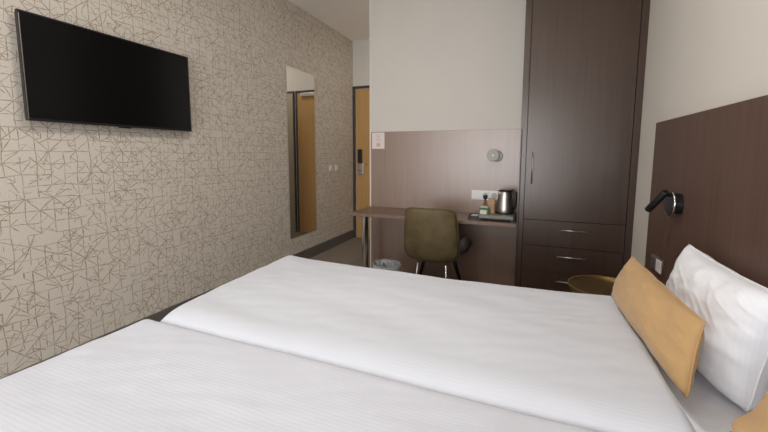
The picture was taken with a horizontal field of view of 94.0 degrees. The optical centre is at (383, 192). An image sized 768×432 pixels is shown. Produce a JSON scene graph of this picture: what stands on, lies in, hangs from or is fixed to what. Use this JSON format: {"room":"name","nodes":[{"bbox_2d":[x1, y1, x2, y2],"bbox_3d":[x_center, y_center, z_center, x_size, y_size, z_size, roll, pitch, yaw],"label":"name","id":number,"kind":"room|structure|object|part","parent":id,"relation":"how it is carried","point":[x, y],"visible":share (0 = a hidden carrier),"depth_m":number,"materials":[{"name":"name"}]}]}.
{"room":"hotel room","nodes":[
{"label":"hotel room","id":0,"kind":"room"},
{"bbox_2d":[0,0,352,377],"bbox_3d":[-1.990,-0.432,2.153,0.100,3.090,7.960,3,7,22],"label":"wall","id":1,"kind":"structure","parent":0,"point":[104,229],"depth_m":2.77,"materials":[{"name":"paper"}]},
{"bbox_2d":[14,8,191,131],"bbox_3d":[-1.780,-0.731,2.409,0.073,0.591,1.029,3,7,22],"label":"television","id":2,"kind":"object","parent":1,"relation":"attached to","point":[70,73],"visible":1,"depth_m":2.25,"materials":[{"name":"black plastic"}]},
{"bbox_3d":[-1.938,-0.677,1.926,0.002,0.557,0.003,3,7,22],"label":"edge trim","id":3,"kind":"part","parent":2,"relation":"part of","materials":[{"name":"metal"}]},
{"bbox_2d":[0,229,353,378],"bbox_3d":[-1.940,1.040,2.287,0.014,0.134,7.760,3,7,22],"label":"baseboard","id":4,"kind":"structure","parent":1,"relation":"attached to","point":[315,250],"depth_m":4.39,"materials":[{"name":"brown wood"}]},
{"bbox_2d":[286,65,316,238],"bbox_3d":[-1.011,-0.472,4.433,0.011,2.009,0.567,3,7,22],"label":"wall mirror","id":5,"kind":"object","parent":1,"relation":"attached to","point":[299,84],"visible":1,"depth_m":4.40,"materials":[{"name":"mirror"}]},
{"bbox_2d":[289,0,368,40],"bbox_3d":[-0.388,-1.947,1.342,3.550,0.100,7.960,3,7,22],"label":"ceiling","id":6,"kind":"structure","parent":0,"point":[350,18],"depth_m":4.48,"materials":[{"name":"paint"}]},
{"bbox_2d":[309,237,369,267],"bbox_3d":[-0.395,1.226,1.677,3.550,0.100,7.960,3,7,22],"label":"floor","id":7,"kind":"structure","parent":0,"point":[349,252],"depth_m":4.85,"materials":[{"name":"carpet"}]},
{"bbox_2d":[373,260,400,271],"bbox_3d":[0.029,0.825,3.514,0.284,0.313,0.284,3,7,22],"label":"waste bin","id":8,"kind":"object","parent":7,"relation":"on","point":[391,265],"visible":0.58,"depth_m":3.60,"materials":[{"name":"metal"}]},
{"bbox_2d":[350,206,516,267],"bbox_3d":[0.491,0.589,3.673,1.619,0.750,0.491,3,7,22],"label":"desk","id":9,"kind":"object","parent":7,"relation":"on","point":[371,211],"visible":0.59,"depth_m":3.69,"materials":[{"name":"brown wood"}]},
{"bbox_3d":[-0.197,0.591,3.787,0.068,0.692,0.068,3,7,22],"label":"leg","id":10,"kind":"part","parent":9,"relation":"part of","materials":[{"name":"silver metal"}]},
{"bbox_2d":[468,213,478,219],"bbox_3d":[0.859,0.225,3.405,0.093,0.032,0.160,3,7,22],"label":"caddy","id":11,"kind":"object","parent":9,"relation":"on","point":[471,215],"visible":0.77,"depth_m":3.35,"materials":[{"name":"black plastic"}]},
{"bbox_2d":[478,212,515,221],"bbox_3d":[1.065,0.219,3.356,0.320,0.056,0.295,3,7,22],"label":"serving tray","id":12,"kind":"object","parent":9,"relation":"on","point":[491,216],"visible":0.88,"depth_m":3.23,"materials":[{"name":"black plastic"}]},
{"bbox_2d":[479,206,488,214],"bbox_3d":[0.926,0.163,3.303,0.083,0.074,0.056,3,7,22],"label":"box","id":13,"kind":"object","parent":12,"relation":"on","point":[484,210],"visible":1,"depth_m":3.28,"materials":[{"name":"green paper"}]},
{"bbox_2d":[483,195,487,205],"bbox_3d":[0.948,0.107,3.357,0.042,0.173,0.042,3,7,22],"label":"bottle","id":14,"kind":"object","parent":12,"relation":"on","point":[485,197],"visible":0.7,"depth_m":3.34,"materials":[{"name":"orange glass"}]},
{"bbox_2d":[488,198,494,213],"bbox_3d":[1.013,0.125,3.372,0.060,0.135,0.066,3,7,22],"label":"holder","id":15,"kind":"object","parent":12,"relation":"on","point":[491,201],"visible":0.79,"depth_m":3.35,"materials":[{"name":"brown wood"}]},
{"bbox_2d":[495,189,516,214],"bbox_3d":[1.125,0.080,3.336,0.166,0.232,0.166,-1,6,-12],"label":"kettle","id":16,"kind":"object","parent":12,"relation":"on","point":[504,206],"visible":1,"depth_m":3.28,"materials":[{"name":"silver metal"}]},
{"bbox_3d":[1.126,-0.018,3.326,0.122,0.019,0.122,3,7,22],"label":"lid","id":17,"kind":"part","parent":16,"relation":"part of","materials":[{"name":"black plastic"}]},
{"bbox_3d":[1.188,0.067,3.291,0.064,0.195,0.032,4,7,35],"label":"handle","id":18,"kind":"part","parent":16,"relation":"part of","materials":[{"name":"black plastic"}]},
{"bbox_2d":[404,207,471,279],"bbox_3d":[0.511,0.550,3.425,0.616,0.887,0.621,3,7,22],"label":"desk chair","id":19,"kind":"object","parent":7,"relation":"on","point":[431,235],"visible":0.98,"depth_m":3.16,"materials":[{"name":"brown fabric"}]},
{"bbox_3d":[0.296,0.799,3.328,0.088,0.408,0.022,-4,7,-36],"label":"leg","id":20,"kind":"part","parent":19,"relation":"part of","materials":[{"name":"silver metal"}]},
{"bbox_3d":[0.390,0.764,3.648,0.043,0.415,0.158,-5,8,-41],"label":"leg","id":21,"kind":"part","parent":19,"relation":"part of","materials":[{"name":"black metal"}]},
{"bbox_3d":[0.407,0.386,3.201,0.513,0.504,0.161,3,7,22],"label":"backrest","id":22,"kind":"part","parent":19,"relation":"part of","materials":[{"name":"green fabric"}]},
{"bbox_3d":[0.561,0.810,3.221,0.022,0.408,0.088,-1,6,-10],"label":"leg","id":23,"kind":"part","parent":19,"relation":"part of","materials":[{"name":"silver metal"}]},
{"bbox_3d":[0.718,0.778,3.517,0.158,0.415,0.043,0,6,-5],"label":"leg","id":24,"kind":"part","parent":19,"relation":"part of","materials":[{"name":"black metal"}]},
{"bbox_3d":[0.540,0.463,3.486,0.616,0.199,0.470,3,7,22],"label":"seat","id":25,"kind":"part","parent":19,"relation":"part of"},
{"bbox_2d":[514,0,649,292],"bbox_3d":[1.590,-0.514,3.012,0.808,3.088,0.672,3,7,22],"label":"wardrobe","id":26,"kind":"object","parent":7,"relation":"on","point":[585,60],"visible":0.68,"depth_m":2.73,"materials":[{"name":"brown wood"}]},
{"bbox_3d":[1.184,-0.195,2.864,0.009,0.247,0.032,3,7,22],"label":"handle","id":27,"kind":"part","parent":26,"relation":"part of","materials":[{"name":"metal"}]},
{"bbox_3d":[1.478,0.756,2.873,0.711,0.207,0.020,3,7,22],"label":"drawer","id":28,"kind":"part","parent":26,"relation":"part of","materials":[{"name":"brown wood"}]},
{"bbox_3d":[1.472,0.515,2.822,0.202,0.009,0.032,3,7,22],"label":"handle","id":29,"kind":"part","parent":26,"relation":"part of","materials":[{"name":"metal"}]},
{"bbox_3d":[1.478,0.546,2.851,0.711,0.207,0.020,3,7,22],"label":"drawer","id":30,"kind":"part","parent":26,"relation":"part of","materials":[{"name":"brown wood"}]},
{"bbox_3d":[1.472,0.300,2.799,0.202,0.009,0.032,3,7,22],"label":"handle","id":31,"kind":"part","parent":26,"relation":"part of","materials":[{"name":"metal"}]},
{"bbox_3d":[1.479,0.336,2.829,0.711,0.207,0.020,3,7,22],"label":"drawer","id":32,"kind":"part","parent":26,"relation":"part of","materials":[{"name":"brown wood"}]},
{"bbox_3d":[1.481,-0.801,2.708,0.711,2.072,0.020,3,7,22],"label":"door","id":33,"kind":"part","parent":26,"relation":"part of","materials":[{"name":"brown wood"}]},
{"bbox_2d":[568,275,615,295],"bbox_3d":[1.294,0.838,2.105,0.410,0.589,0.410,3,7,22],"label":"side table","id":34,"kind":"object","parent":7,"relation":"on","point":[586,284],"visible":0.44,"depth_m":2.15,"materials":[{"name":"gold metal"}]},
{"bbox_2d":[642,340,751,431],"bbox_3d":[0.221,0.877,1.517,2.032,0.630,0.893,3,7,22],"label":"bed","id":35,"kind":"object","parent":7,"relation":"on","point":[707,409],"visible":0.02,"depth_m":1.04,"materials":[{"name":"fabric"}]},
{"bbox_2d":[160,255,695,431],"bbox_3d":[0.055,0.641,1.586,1.827,0.382,0.976,3,7,22],"label":"duvet","id":36,"kind":"object","parent":35,"relation":"on","point":[569,358],"visible":0.91,"depth_m":1.25,"materials":[{"name":"white fabric"}]},
{"bbox_2d":[611,256,705,397],"bbox_3d":[0.926,0.405,1.253,0.127,0.229,0.662,2,6,18],"label":"cushion","id":37,"kind":"object","parent":36,"relation":"on","point":[673,333],"visible":1,"depth_m":1.08,"materials":[{"name":"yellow fabric"}]},
{"bbox_2d":[666,244,767,410],"bbox_3d":[1.097,0.404,1.196,0.205,0.353,0.674,3,7,22],"label":"pillow","id":38,"kind":"object","parent":35,"relation":"on","point":[733,353],"visible":0.75,"depth_m":1.02,"materials":[{"name":"fabric"}]},
{"bbox_3d":[-0.118,0.965,0.684,2.032,0.630,0.893,3,7,22],"label":"bed","id":39,"kind":"object","parent":7,"relation":"on","visible":0},
{"bbox_2d":[0,319,594,431],"bbox_3d":[-0.307,0.823,0.727,1.866,0.510,0.950,3,7,22],"label":"duvet","id":40,"kind":"object","parent":39,"relation":"on","point":[146,375],"visible":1,"depth_m":0.97,"materials":[{"name":"white fabric"}]},
{"bbox_2d":[730,391,767,431],"bbox_3d":[0.576,0.496,0.395,0.153,0.228,0.660,3,7,22],"label":"cushion","id":41,"kind":"object","parent":40,"relation":"on","point":[756,420],"visible":1,"depth_m":0.62,"materials":[{"name":"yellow fabric"}]},
{"bbox_2d":[353,39,369,85],"bbox_3d":[1.083,-0.740,5.133,3.350,3.090,0.100,3,7,22],"label":"wall","id":42,"kind":"structure","parent":0,"point":[361,55],"depth_m":5.53,"materials":[{"name":"white paint"}]},
{"bbox_2d":[353,85,369,237],"bbox_3d":[0.017,-0.440,5.532,1.100,2.405,0.142,3,7,22],"label":"door","id":43,"kind":"structure","parent":42,"relation":"in","point":[361,94],"depth_m":5.66,"materials":[{"name":"brown wood"}]},
{"bbox_3d":[-0.370,-0.374,5.686,0.090,0.180,0.018,3,7,22],"label":"lock plate","id":44,"kind":"part","parent":43,"relation":"part of","materials":[{"name":"metal"}]},
{"bbox_2d":[371,0,525,131],"bbox_3d":[0.994,-0.589,3.699,2.434,3.090,0.120,3,7,22],"label":"wall partition","id":45,"kind":"structure","parent":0,"point":[437,65],"depth_m":3.70,"materials":[{"name":"white paint"}]},
{"bbox_2d":[369,0,370,267],"bbox_3d":[-0.155,-0.633,4.094,0.018,3.090,0.006,3,7,22],"label":"trim","id":46,"kind":"structure","parent":45,"relation":"attached to","point":[369,0],"depth_m":4.05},
{"bbox_2d":[371,129,520,285],"bbox_3d":[0.598,0.142,3.861,1.604,1.600,0.020,3,7,22],"label":"wall panel","id":47,"kind":"object","parent":45,"relation":"attached to","point":[441,169],"visible":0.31,"depth_m":3.79,"materials":[{"name":"beige wood"}]},
{"bbox_2d":[372,133,384,148],"bbox_3d":[-0.065,-0.584,4.041,0.152,0.180,0.004,3,7,22],"label":"card","id":48,"kind":"object","parent":47,"relation":"attached to","point":[378,139],"visible":1,"depth_m":4.04,"materials":[{"name":"paper"}]},
{"bbox_2d":[471,190,497,200],"bbox_3d":[1.026,0.027,3.655,0.256,0.097,0.016,3,7,22],"label":"power socket","id":49,"kind":"object","parent":47,"relation":"attached to","point":[476,194],"visible":0.76,"depth_m":3.65,"materials":[{"name":"white plastic"}]},
{"bbox_2d":[481,192,488,198],"bbox_3d":[1.032,0.028,3.650,0.072,0.073,0.004,3,7,22],"label":"socket","id":50,"kind":"object","parent":49,"relation":"attached to","point":[482,193],"depth_m":3.65,"materials":[{"name":"white plastic"}]},
{"bbox_2d":[490,192,497,198],"bbox_3d":[1.113,0.032,3.617,0.072,0.073,0.004,3,7,22],"label":"socket","id":51,"kind":"object","parent":49,"relation":"attached to","point":[492,194],"depth_m":3.61,"materials":[{"name":"white plastic"}]},
{"bbox_2d":[487,150,502,161],"bbox_3d":[1.092,-0.362,3.526,0.136,0.119,0.128,3,7,22],"label":"wall lamp","id":52,"kind":"object","parent":47,"relation":"attached to","point":[493,155],"visible":1,"depth_m":3.48,"materials":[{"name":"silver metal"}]},
{"bbox_3d":[1.121,-0.362,3.566,0.112,0.112,0.034,3,7,22],"label":"wall plate","id":53,"kind":"part","parent":52,"relation":"part of","materials":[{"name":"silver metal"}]},
{"bbox_2d":[631,0,767,266],"bbox_3d":[1.208,-0.289,0.867,0.100,3.090,7.960,3,7,22],"label":"wall","id":54,"kind":"structure","parent":0,"point":[702,55],"depth_m":1.78,"materials":[{"name":"white paint"}]},
{"bbox_2d":[645,95,767,287],"bbox_3d":[1.098,0.490,0.870,0.039,1.539,2.933,3,7,22],"label":"headboard","id":55,"kind":"object","parent":54,"relation":"attached to","point":[716,158],"visible":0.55,"depth_m":1.43,"materials":[{"name":"brown wood"}]},
{"bbox_2d":[650,252,664,276],"bbox_3d":[1.532,0.403,2.012,0.016,0.091,0.182,3,7,22],"label":"socket","id":56,"kind":"object","parent":55,"relation":"attached to","point":[656,263],"visible":1,"depth_m":1.99,"materials":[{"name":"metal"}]},
{"bbox_2d":[645,190,683,216],"bbox_3d":[1.395,0.052,1.786,0.131,0.136,0.132,3,7,22],"label":"reading lamp","id":57,"kind":"object","parent":55,"relation":"attached to","point":[674,202],"visible":1,"depth_m":1.75,"materials":[{"name":"black metal"}]}
]}

